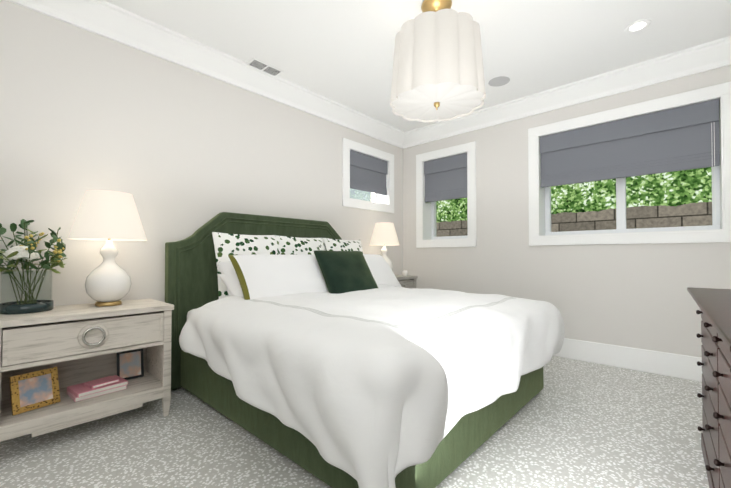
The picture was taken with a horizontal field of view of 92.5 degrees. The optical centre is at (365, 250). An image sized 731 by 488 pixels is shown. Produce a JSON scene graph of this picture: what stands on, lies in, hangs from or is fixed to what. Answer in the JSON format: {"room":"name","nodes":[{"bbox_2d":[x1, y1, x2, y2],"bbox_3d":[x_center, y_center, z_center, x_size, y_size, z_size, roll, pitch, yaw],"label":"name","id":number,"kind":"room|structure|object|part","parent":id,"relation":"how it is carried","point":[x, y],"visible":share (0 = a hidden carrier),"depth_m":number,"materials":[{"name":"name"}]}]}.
{"room":"bedroom","nodes":[
{"label":"bedroom","id":0,"kind":"room"},
{"bbox_2d":[0,0,402,305],"bbox_3d":[-1.272,-0.296,3.511,0.340,2.890,5.730,-1,-1,43],"label":"wall","id":1,"kind":"structure","parent":0,"point":[178,152],"depth_m":2.74,"materials":[{"name":"white paint"}]},
{"bbox_2d":[6,0,404,148],"bbox_3d":[-1.094,-1.651,3.366,0.145,0.185,5.050,-1,-1,43],"label":"crown molding","id":2,"kind":"structure","parent":1,"relation":"attached to","point":[106,19],"depth_m":2.99,"materials":[{"name":"white"}]},
{"bbox_2d":[342,138,393,212],"bbox_3d":[-0.035,-0.968,4.794,0.292,0.850,1.020,-1,-1,43],"label":"window","id":3,"kind":"structure","parent":1,"relation":"in","point":[362,174],"depth_m":4.68,"materials":[{"name":"white wood"}]},
{"bbox_3d":[-0.248,-0.974,4.364,0.022,0.650,0.100,-1,-1,43],"label":"casing","id":4,"kind":"part","parent":3,"relation":"part of","materials":[{"name":"white wood"}]},
{"bbox_2d":[350,178,385,187],"bbox_3d":[0.032,-0.887,4.731,0.018,0.075,0.784,-1,-1,43],"label":"fold","id":5,"kind":"object","parent":3,"relation":"attached to","point":[351,179],"visible":0.35,"depth_m":4.71,"materials":[{"name":"grey fabric"}]},
{"bbox_3d":[0.064,-1.344,4.708,0.022,0.100,1.020,-1,-1,43],"label":"casing","id":6,"kind":"part","parent":3,"relation":"part of","materials":[{"name":"white wood"}]},
{"bbox_3d":[0.032,-1.062,4.734,0.006,0.436,0.784,-1,-1,43],"label":"blind panel","id":7,"kind":"part","parent":3,"relation":"part of","materials":[{"name":"grey fabric"}]},
{"bbox_2d":[350,182,386,194],"bbox_3d":[0.036,-0.831,4.727,0.028,0.075,0.784,-1,-1,43],"label":"fold","id":8,"kind":"object","parent":3,"relation":"attached to","point":[367,188],"visible":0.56,"depth_m":4.71,"materials":[{"name":"grey fabric"}]},
{"bbox_2d":[350,180,386,189],"bbox_3d":[0.034,-0.859,4.729,0.023,0.075,0.784,-1,-1,43],"label":"fold","id":9,"kind":"object","parent":3,"relation":"attached to","point":[368,185],"visible":0.33,"depth_m":4.71,"materials":[{"name":"grey fabric"}]},
{"bbox_2d":[350,150,386,174],"bbox_3d":[0.042,-1.186,4.726,0.022,0.188,0.784,-1,-1,43],"label":"blind valance","id":10,"kind":"object","parent":3,"relation":"attached to","point":[361,160],"visible":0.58,"depth_m":4.70,"materials":[{"name":"grey fabric"}]},
{"bbox_3d":[-0.035,-1.287,4.798,0.292,0.012,0.820,-1,-1,43],"label":"top of the window jamb","id":11,"kind":"part","parent":3,"relation":"part of","materials":[{"name":"white wood"}]},
{"bbox_2d":[372,193,376,202],"bbox_3d":[0.133,-0.963,5.147,0.060,0.526,0.050,-1,-1,43],"label":"window unit","id":12,"kind":"structure","parent":3,"relation":"attached to","point":[374,197],"depth_m":5.12,"materials":[{"name":"white plastic"}]},
{"bbox_3d":[0.376,-0.964,5.040,0.022,0.650,0.100,-1,-1,43],"label":"casing","id":13,"kind":"part","parent":3,"relation":"part of","materials":[{"name":"white wood"}]},
{"bbox_2d":[349,198,389,205],"bbox_3d":[-0.035,-0.649,4.789,0.292,0.012,0.820,-1,-1,43],"label":"window sill","id":14,"kind":"structure","parent":1,"relation":"attached to","point":[368,201],"depth_m":4.64,"materials":[{"name":"white"}]},
{"bbox_2d":[0,356,708,487],"bbox_3d":[0.242,1.154,2.093,4.460,0.050,5.730,-1,-1,43],"label":"floor","id":15,"kind":"structure","parent":0,"point":[573,423],"depth_m":2.00,"materials":[{"name":"carpet"}]},
{"bbox_2d":[0,299,173,441],"bbox_3d":[-1.803,0.751,2.251,0.528,0.760,0.884,-1,-1,43],"label":"nightstand","id":16,"kind":"object","parent":15,"relation":"on","point":[75,344],"visible":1,"depth_m":2.14,"materials":[{"name":"beige wood"}]},
{"bbox_2d":[0,219,66,314],"bbox_3d":[-2.072,0.089,1.998,0.504,0.554,0.560,-1,-1,43],"label":"potted plant","id":17,"kind":"object","parent":16,"relation":"on","point":[24,251],"visible":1,"depth_m":2.07,"materials":[{"name":"green plant"}]},
{"bbox_3d":[-2.179,0.133,2.015,0.111,0.410,0.266,-1,-1,43],"label":"stem","id":18,"kind":"part","parent":17,"relation":"part of","materials":[{"name":"green plant"}]},
{"bbox_3d":[-2.106,0.119,1.994,0.052,0.437,0.226,-1,-1,43],"label":"stem","id":19,"kind":"part","parent":17,"relation":"part of","materials":[{"name":"green plant"}]},
{"bbox_3d":[-2.076,0.093,2.050,0.050,0.492,0.151,-1,-1,43],"label":"stem","id":20,"kind":"part","parent":17,"relation":"part of","materials":[{"name":"green plant"}]},
{"bbox_3d":[-2.060,0.186,1.962,0.138,0.303,0.322,-1,-1,43],"label":"stem","id":21,"kind":"part","parent":17,"relation":"part of","materials":[{"name":"green plant"}]},
{"bbox_3d":[-2.120,0.112,2.135,0.190,0.456,0.046,-1,-1,43],"label":"stem","id":22,"kind":"part","parent":17,"relation":"part of","materials":[{"name":"green plant"}]},
{"bbox_3d":[-1.973,0.163,1.984,0.204,0.351,0.193,-1,-1,43],"label":"stem","id":23,"kind":"part","parent":17,"relation":"part of","materials":[{"name":"green plant"}]},
{"bbox_3d":[-2.032,0.178,2.083,0.076,0.302,0.036,-1,-1,43],"label":"peony stem","id":24,"kind":"part","parent":17,"relation":"part of","materials":[{"name":"green plant"}]},
{"bbox_3d":[-2.048,0.237,2.116,0.228,0.229,0.228,-1,-1,43],"label":"glass","id":25,"kind":"part","parent":17,"relation":"part of","materials":[{"name":"clear glass"}]},
{"bbox_3d":[-2.048,0.340,2.115,0.240,0.055,0.240,-1,-1,43],"label":"dish","id":26,"kind":"part","parent":17,"relation":"part of","materials":[{"name":"teal ceramic"}]},
{"bbox_3d":[-1.967,0.140,2.037,0.277,0.397,0.014,-1,-1,43],"label":"stem","id":27,"kind":"part","parent":17,"relation":"part of","materials":[{"name":"green plant"}]},
{"bbox_3d":[-2.063,0.090,2.143,0.118,0.500,0.021,-1,-1,43],"label":"stem","id":28,"kind":"part","parent":17,"relation":"part of","materials":[{"name":"green plant"}]},
{"bbox_3d":[-2.005,0.091,2.086,0.153,0.497,0.060,-1,-1,43],"label":"stem","id":29,"kind":"part","parent":17,"relation":"part of","materials":[{"name":"green plant"}]},
{"bbox_3d":[-1.913,0.168,2.072,0.245,0.342,0.168,-1,-1,43],"label":"stem","id":30,"kind":"part","parent":17,"relation":"part of","materials":[{"name":"green plant"}]},
{"bbox_3d":[-2.006,0.103,2.187,0.029,0.474,0.126,-1,-1,43],"label":"stem","id":31,"kind":"part","parent":17,"relation":"part of","materials":[{"name":"green plant"}]},
{"bbox_3d":[-1.945,0.196,2.140,0.190,0.287,0.111,-1,-1,43],"label":"stem","id":32,"kind":"part","parent":17,"relation":"part of","materials":[{"name":"green"}]},
{"bbox_2d":[9,367,59,415],"bbox_3d":[-1.923,0.811,2.037,0.077,0.207,0.210,0,-1,29],"label":"frame","id":33,"kind":"object","parent":16,"relation":"in","point":[30,391],"visible":1,"depth_m":2.02,"materials":[{"name":"gold metal"}]},
{"bbox_2d":[18,373,52,406],"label":"photo","id":34,"kind":"object","parent":33,"relation":"attached to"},
{"bbox_2d":[0,371,162,441],"bbox_3d":[-1.810,0.958,2.254,0.492,0.075,0.820,-1,-1,43],"label":"shelf","id":35,"kind":"object","parent":16,"relation":"attached to","point":[65,413],"depth_m":2.09,"materials":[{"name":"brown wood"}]},
{"bbox_3d":[-1.799,0.513,2.251,0.468,0.185,0.756,-1,-1,43],"label":"drawer","id":36,"kind":"part","parent":16,"relation":"part of","materials":[{"name":"grey wood"}]},
{"bbox_3d":[-1.625,0.511,2.090,0.006,0.185,0.756,-1,-1,43],"label":"drawer frame","id":37,"kind":"part","parent":16,"relation":"part of","materials":[{"name":"grey wood"}]},
{"bbox_3d":[-1.615,0.511,2.080,0.015,0.115,0.115,-1,-1,43],"label":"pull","id":38,"kind":"part","parent":16,"relation":"part of","materials":[{"name":"silver metal"}]},
{"bbox_2d":[67,375,127,401],"bbox_3d":[-1.744,0.885,2.281,0.216,0.070,0.280,-1,-1,38],"label":"books","id":39,"kind":"object","parent":16,"relation":"in","point":[94,388],"visible":1,"depth_m":2.23,"materials":[{"name":"pink paper"}]},
{"bbox_2d":[67,190,146,305],"bbox_3d":[-1.755,-0.011,2.394,0.439,0.765,0.439,-1,-1,43],"label":"lamp","id":40,"kind":"object","parent":16,"relation":"on","point":[109,217],"visible":1,"depth_m":2.29,"materials":[{"name":"white ceramic"}]},
{"bbox_3d":[-1.755,-0.233,2.397,0.439,0.320,0.439,-1,-1,43],"label":"lamp shade","id":41,"kind":"part","parent":40,"relation":"part of","materials":[{"name":"white fabric"}]},
{"bbox_2d":[117,348,143,379],"bbox_3d":[-1.702,0.821,2.528,0.160,0.199,0.077,1,-1,-41],"label":"frame","id":42,"kind":"object","parent":16,"relation":"in","point":[130,364],"visible":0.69,"depth_m":2.52,"materials":[{"name":"black"}]},
{"bbox_2d":[120,351,140,377],"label":"photo","id":43,"kind":"object","parent":42,"relation":"attached to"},
{"bbox_2d":[165,212,564,487],"bbox_3d":[-0.016,0.394,2.794,2.454,1.490,2.332,-1,-1,43],"label":"bed","id":44,"kind":"object","parent":15,"relation":"on","point":[323,351],"visible":1,"depth_m":1.88,"materials":[{"name":"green fabric"}]},
{"bbox_3d":[-0.055,0.609,2.830,2.145,0.260,1.890,-1,-1,43],"label":"mattress","id":45,"kind":"part","parent":44,"relation":"part of","materials":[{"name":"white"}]},
{"bbox_2d":[217,261,235,295],"bbox_3d":[-0.830,0.270,2.992,0.800,0.460,0.208,1,-39,-45],"label":"pillow","id":46,"kind":"object","parent":44,"relation":"on","point":[226,273],"depth_m":2.75,"materials":[{"name":"white fabric"}]},
{"bbox_2d":[219,274,243,296],"bbox_3d":[-0.763,0.319,2.917,0.800,0.206,0.460,1,34,-45],"label":"pillow","id":47,"kind":"object","parent":44,"relation":"on","point":[231,282],"depth_m":2.69,"materials":[{"name":"white fabric"}]},
{"bbox_3d":[-0.882,0.395,3.596,0.092,1.470,2.130,-1,-1,43],"label":"headboard","id":48,"kind":"part","parent":44,"relation":"part of","materials":[{"name":"green fabric"}]},
{"bbox_2d":[314,250,377,293],"bbox_3d":[-0.149,0.223,3.099,0.560,0.560,0.169,1,-36,-41],"label":"pillow","id":49,"kind":"object","parent":44,"relation":"on","point":[337,272],"depth_m":3.00,"materials":[{"name":"fabric"}]},
{"bbox_3d":[-0.042,0.921,2.814,2.190,0.365,1.950,-1,-1,43],"label":"frame","id":50,"kind":"part","parent":44,"relation":"part of","materials":[{"name":"green fabric"}]},
{"bbox_2d":[395,275,417,288],"bbox_3d":[0.286,0.749,4.534,0.502,0.830,0.674,-1,-1,43],"label":"nightstand","id":51,"kind":"object","parent":15,"relation":"on","point":[408,281],"visible":0.12,"depth_m":4.48,"materials":[{"name":"grey wood"}]},
{"bbox_2d":[369,222,398,269],"bbox_3d":[0.246,-0.012,4.548,0.395,0.688,0.395,-1,-1,43],"label":"lamp","id":52,"kind":"object","parent":51,"relation":"on","point":[384,234],"visible":0.65,"depth_m":4.43,"materials":[{"name":"beige fabric"}]},
{"bbox_3d":[0.246,-0.212,4.551,0.395,0.288,0.395,-1,-1,43],"label":"lamp shade","id":53,"kind":"part","parent":52,"relation":"part of","materials":[{"name":"beige fabric"}]},
{"bbox_2d":[402,270,407,275],"bbox_3d":[0.520,0.298,4.604,0.072,0.070,0.072,-1,-1,43],"label":"cup","id":54,"kind":"object","parent":51,"relation":"on","point":[404,272],"visible":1,"depth_m":4.58,"materials":[{"name":"white ceramic"}]},
{"bbox_3d":[0.290,0.476,4.535,0.443,0.185,0.546,-1,-1,43],"label":"drawer","id":55,"kind":"part","parent":51,"relation":"part of","materials":[{"name":"grey wood"}]},
{"bbox_3d":[0.455,0.474,4.383,0.006,0.185,0.546,-1,-1,43],"label":"drawer frame","id":56,"kind":"part","parent":51,"relation":"part of","materials":[{"name":"grey wood"}]},
{"bbox_2d":[687,287,730,487],"bbox_3d":[1.557,0.661,1.221,0.565,0.910,1.760,-1,-1,40],"label":"dresser","id":57,"kind":"object","parent":15,"relation":"on","point":[714,304],"visible":1,"depth_m":1.40,"materials":[{"name":"brown wood"}]},
{"bbox_2d":[104,0,730,131],"bbox_3d":[0.242,-1.811,2.135,4.460,0.100,5.730,-1,-1,43],"label":"ceiling","id":58,"kind":"structure","parent":0,"point":[341,52],"depth_m":2.85,"materials":[{"name":"white paint"}]},
{"bbox_2d":[247,58,282,75],"bbox_3d":[-0.960,-1.739,3.332,0.150,0.009,0.320,-1,-1,43],"label":"ceiling vent","id":59,"kind":"object","parent":58,"relation":"in","point":[253,59],"depth_m":3.31,"materials":[{"name":"white metal"}]},
{"bbox_3d":[-1.010,-1.736,3.276,0.117,0.002,0.130,-1,-1,43],"label":"ceiling air vent slot","id":60,"kind":"part","parent":59,"relation":"part of","materials":[{"name":"grey metal"}]},
{"bbox_3d":[-0.909,-1.734,3.386,0.117,0.002,0.130,-1,-1,43],"label":"ceiling air vent slot","id":61,"kind":"part","parent":59,"relation":"part of","materials":[{"name":"grey metal"}]},
{"bbox_2d":[390,0,485,122],"bbox_3d":[0.507,-1.375,2.490,0.651,0.759,0.651,-1,-1,43],"label":"pendant light","id":62,"kind":"object","parent":58,"relation":"hanging from","point":[438,72],"visible":1,"depth_m":2.27,"materials":[{"name":"white fabric"}]},
{"bbox_2d":[392,82,483,120],"bbox_3d":[0.507,-1.051,2.486,0.628,0.006,0.628,-1,-1,43],"label":"diffuser","id":63,"kind":"object","parent":62,"relation":"attached to","point":[416,101],"depth_m":2.44,"materials":[{"name":"white glass"}]},
{"bbox_2d":[488,76,509,86],"bbox_3d":[1.375,-1.738,3.599,0.208,0.004,0.208,-1,-1,43],"label":"speaker","id":64,"kind":"object","parent":58,"relation":"attached to","point":[499,81],"visible":1,"depth_m":3.59},
{"bbox_2d":[624,19,650,33],"bbox_3d":[2.125,-1.749,2.731,0.168,0.006,0.168,-1,-1,43],"label":"recessed light","id":65,"kind":"object","parent":58,"relation":"in","point":[638,26],"visible":1,"depth_m":2.73,"materials":[{"name":"white"}]},
{"bbox_2d":[403,65,730,357],"bbox_3d":[2.069,-0.288,4.095,3.780,2.890,0.340,-1,-1,43],"label":"wall","id":66,"kind":"structure","parent":0,"point":[638,296],"depth_m":3.74,"materials":[{"name":"white paint"}]},
{"bbox_2d":[422,238,468,240],"bbox_3d":[1.167,-0.148,4.862,0.710,0.012,0.292,-1,-1,43],"label":"window sill","id":67,"kind":"structure","parent":66,"relation":"attached to","point":[445,239],"depth_m":4.74,"materials":[{"name":"white"}]},
{"bbox_2d":[416,141,475,247],"bbox_3d":[1.167,-0.717,4.871,0.910,1.350,0.292,-1,-1,43],"label":"window","id":68,"kind":"structure","parent":66,"relation":"in","point":[447,180],"depth_m":4.80,"materials":[{"name":"white wood"}]},
{"bbox_3d":[0.778,-0.714,5.046,0.100,1.150,0.022,-1,-1,43],"label":"casing","id":69,"kind":"part","parent":68,"relation":"part of","materials":[{"name":"white"}]},
{"bbox_2d":[431,201,435,236],"bbox_3d":[1.012,-0.712,5.171,0.050,1.026,0.060,-1,-1,43],"label":"window","id":70,"kind":"structure","parent":68,"relation":"attached to","point":[433,208],"depth_m":5.15,"materials":[{"name":"white plastic"}]},
{"bbox_3d":[1.167,-1.286,4.879,0.710,0.012,0.292,-1,-1,43],"label":"small window top jamb","id":71,"kind":"part","parent":68,"relation":"part of","materials":[{"name":"white wood"}]},
{"bbox_2d":[424,153,466,174],"bbox_3d":[1.096,-1.185,4.800,0.674,0.188,0.022,-1,-1,43],"label":"blind valance","id":72,"kind":"object","parent":68,"relation":"attached to","point":[458,161],"visible":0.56,"depth_m":4.79,"materials":[{"name":"grey fabric"}]},
{"bbox_2d":[425,192,466,201],"bbox_3d":[1.102,-0.730,4.800,0.674,0.075,0.028,-1,-1,43],"label":"fold","id":73,"kind":"object","parent":68,"relation":"attached to","point":[447,197],"visible":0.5,"depth_m":4.78,"materials":[{"name":"grey fabric"}]},
{"bbox_2d":[425,190,466,196],"bbox_3d":[1.104,-0.758,4.803,0.674,0.075,0.023,-1,-1,43],"label":"fold","id":74,"kind":"object","parent":68,"relation":"attached to","point":[461,191],"visible":0.48,"depth_m":4.78,"materials":[{"name":"grey fabric"}]},
{"bbox_2d":[425,188,466,194],"bbox_3d":[1.105,-0.786,4.805,0.674,0.075,0.018,-1,-1,43],"label":"fold","id":75,"kind":"object","parent":68,"relation":"attached to","point":[446,191],"visible":0.4,"depth_m":4.79,"materials":[{"name":"grey fabric"}]},
{"bbox_3d":[1.075,-1.343,4.780,0.910,0.100,0.022,-1,-1,43],"label":"casing","id":76,"kind":"part","parent":68,"relation":"part of","materials":[{"name":"white"}]},
{"bbox_3d":[1.105,-1.011,4.808,0.674,0.536,0.006,-1,-1,43],"label":"blind panel","id":77,"kind":"part","parent":68,"relation":"part of","materials":[{"name":"grey fabric"}]},
{"bbox_3d":[1.373,-0.722,4.497,0.100,1.150,0.022,-1,-1,43],"label":"casing","id":78,"kind":"part","parent":68,"relation":"part of","materials":[{"name":"white"}]},
{"bbox_2d":[432,235,467,238],"bbox_3d":[1.246,-0.178,4.948,0.686,0.050,0.060,-1,-1,43],"label":"window","id":79,"kind":"structure","parent":66,"relation":"in","point":[451,237],"depth_m":4.95,"materials":[{"name":"white plastic"}]},
{"bbox_2d":[403,36,730,148],"bbox_3d":[1.905,-1.643,3.936,3.780,0.185,0.145,-1,-1,43],"label":"crown molding","id":80,"kind":"structure","parent":66,"relation":"attached to","point":[711,55],"depth_m":3.57,"materials":[{"name":"white paint"}]},
{"bbox_2d":[553,338,701,381],"bbox_3d":[1.948,1.050,3.944,3.720,0.210,0.018,-1,-1,43],"label":"baseboard","id":81,"kind":"structure","parent":66,"relation":"attached to","point":[670,364],"depth_m":3.34,"materials":[{"name":"white wood"}]},
{"bbox_2d":[528,81,730,245],"bbox_3d":[2.586,-0.736,3.562,1.670,1.350,0.292,-1,-1,43],"label":"window","id":82,"kind":"structure","parent":66,"relation":"in","point":[693,140],"depth_m":3.36,"materials":[{"name":"white wood"}]},
{"bbox_3d":[1.917,-0.729,3.995,0.100,1.150,0.022,-1,-1,43],"label":"casing","id":83,"kind":"part","parent":82,"relation":"part of","materials":[{"name":"white"}]},
{"bbox_2d":[545,187,550,231],"bbox_3d":[2.151,-0.728,4.121,0.050,1.026,0.060,-1,-1,43],"label":"window unit","id":84,"kind":"structure","parent":82,"relation":"attached to","point":[547,209],"depth_m":4.10,"materials":[{"name":"white plastic"}]},
{"bbox_3d":[2.586,-1.304,3.570,1.470,0.012,0.292,-1,-1,43],"label":"top jamb of the big window","id":85,"kind":"part","parent":82,"relation":"part of","materials":[{"name":"white wood"}]},
{"bbox_3d":[2.494,-1.362,3.472,1.670,0.100,0.022,-1,-1,43],"label":"casing","id":86,"kind":"part","parent":82,"relation":"part of","materials":[{"name":"white"}]},
{"bbox_2d":[540,99,719,153],"bbox_3d":[2.514,-1.204,3.492,1.434,0.188,0.022,-1,-1,43],"label":"blind valance","id":87,"kind":"object","parent":82,"relation":"attached to","point":[687,116],"visible":0.98,"depth_m":3.38,"materials":[{"name":"grey fabric"}]},
{"bbox_2d":[541,157,719,187],"bbox_3d":[2.521,-0.759,3.492,1.434,0.075,0.028,-1,-1,43],"label":"fold","id":88,"kind":"object","parent":82,"relation":"attached to","point":[689,165],"visible":0.98,"depth_m":3.39,"materials":[{"name":"grey fabric"}]},
{"bbox_2d":[541,154,719,180],"bbox_3d":[2.522,-0.787,3.494,1.434,0.075,0.023,-1,-1,43],"label":"fold","id":89,"kind":"object","parent":82,"relation":"attached to","point":[644,165],"visible":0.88,"depth_m":3.38,"materials":[{"name":"grey fabric"}]},
{"bbox_2d":[541,151,719,178],"bbox_3d":[2.524,-0.815,3.496,1.434,0.075,0.018,-1,-1,43],"label":"fold","id":90,"kind":"object","parent":82,"relation":"attached to","point":[643,163],"visible":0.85,"depth_m":3.39,"materials":[{"name":"grey fabric"}]},
{"bbox_3d":[2.524,-1.034,3.500,1.434,0.526,0.006,-1,-1,43],"label":"blind panel","id":91,"kind":"part","parent":82,"relation":"part of","materials":[{"name":"grey fabric"}]},
{"bbox_3d":[2.995,-0.677,3.019,0.003,0.858,0.003,-1,-1,43],"label":"blind cord","id":92,"kind":"part","parent":82,"relation":"part of","materials":[{"name":"white plastic"}]},
{"bbox_3d":[3.006,-0.677,3.009,0.003,0.858,0.003,-1,-1,43],"label":"blind cord","id":93,"kind":"part","parent":82,"relation":"part of","materials":[{"name":"white plastic"}]},
{"bbox_2d":[711,166,719,224],"bbox_3d":[3.177,-0.741,3.174,0.050,1.026,0.060,-1,-1,43],"label":"window unit","id":94,"kind":"structure","parent":82,"relation":"attached to","point":[716,185],"depth_m":3.15,"materials":[{"name":"white plastic"}]},
{"bbox_3d":[3.071,-0.745,2.931,0.100,1.150,0.022,-1,-1,43],"label":"casing","id":95,"kind":"part","parent":82,"relation":"part of","materials":[{"name":"white wood"}]},
{"bbox_2d":[538,229,723,236],"bbox_3d":[2.586,-0.167,3.554,1.470,0.012,0.292,-1,-1,43],"label":"window sill","id":96,"kind":"structure","parent":66,"relation":"attached to","point":[636,232],"depth_m":3.35,"materials":[{"name":"white wood"}]},
{"bbox_2d":[545,225,719,234],"bbox_3d":[2.664,-0.196,3.640,1.446,0.050,0.060,-1,-1,43],"label":"window unit","id":97,"kind":"structure","parent":66,"relation":"in","point":[709,227],"depth_m":3.52,"materials":[{"name":"white plastic"}]},
{"bbox_2d":[616,177,625,228],"bbox_3d":[2.666,-0.734,3.649,0.080,1.026,0.055,-1,-1,43],"label":"window","id":98,"kind":"structure","parent":97,"relation":"attached to","point":[620,203],"depth_m":3.62,"materials":[{"name":"white plastic"}]},
{"label":"outside","id":99,"kind":"structure","parent":0,"visible":0},
{"bbox_2d":[350,188,370,201],"bbox_3d":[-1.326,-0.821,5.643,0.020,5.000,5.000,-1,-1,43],"label":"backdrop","id":100,"kind":"structure","parent":99,"point":[360,194],"depth_m":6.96,"materials":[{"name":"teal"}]},
{"bbox_2d":[436,167,711,236],"bbox_3d":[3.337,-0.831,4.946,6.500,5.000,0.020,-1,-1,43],"label":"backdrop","id":101,"kind":"structure","parent":99,"point":[682,198],"depth_m":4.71,"materials":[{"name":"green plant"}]}
]}

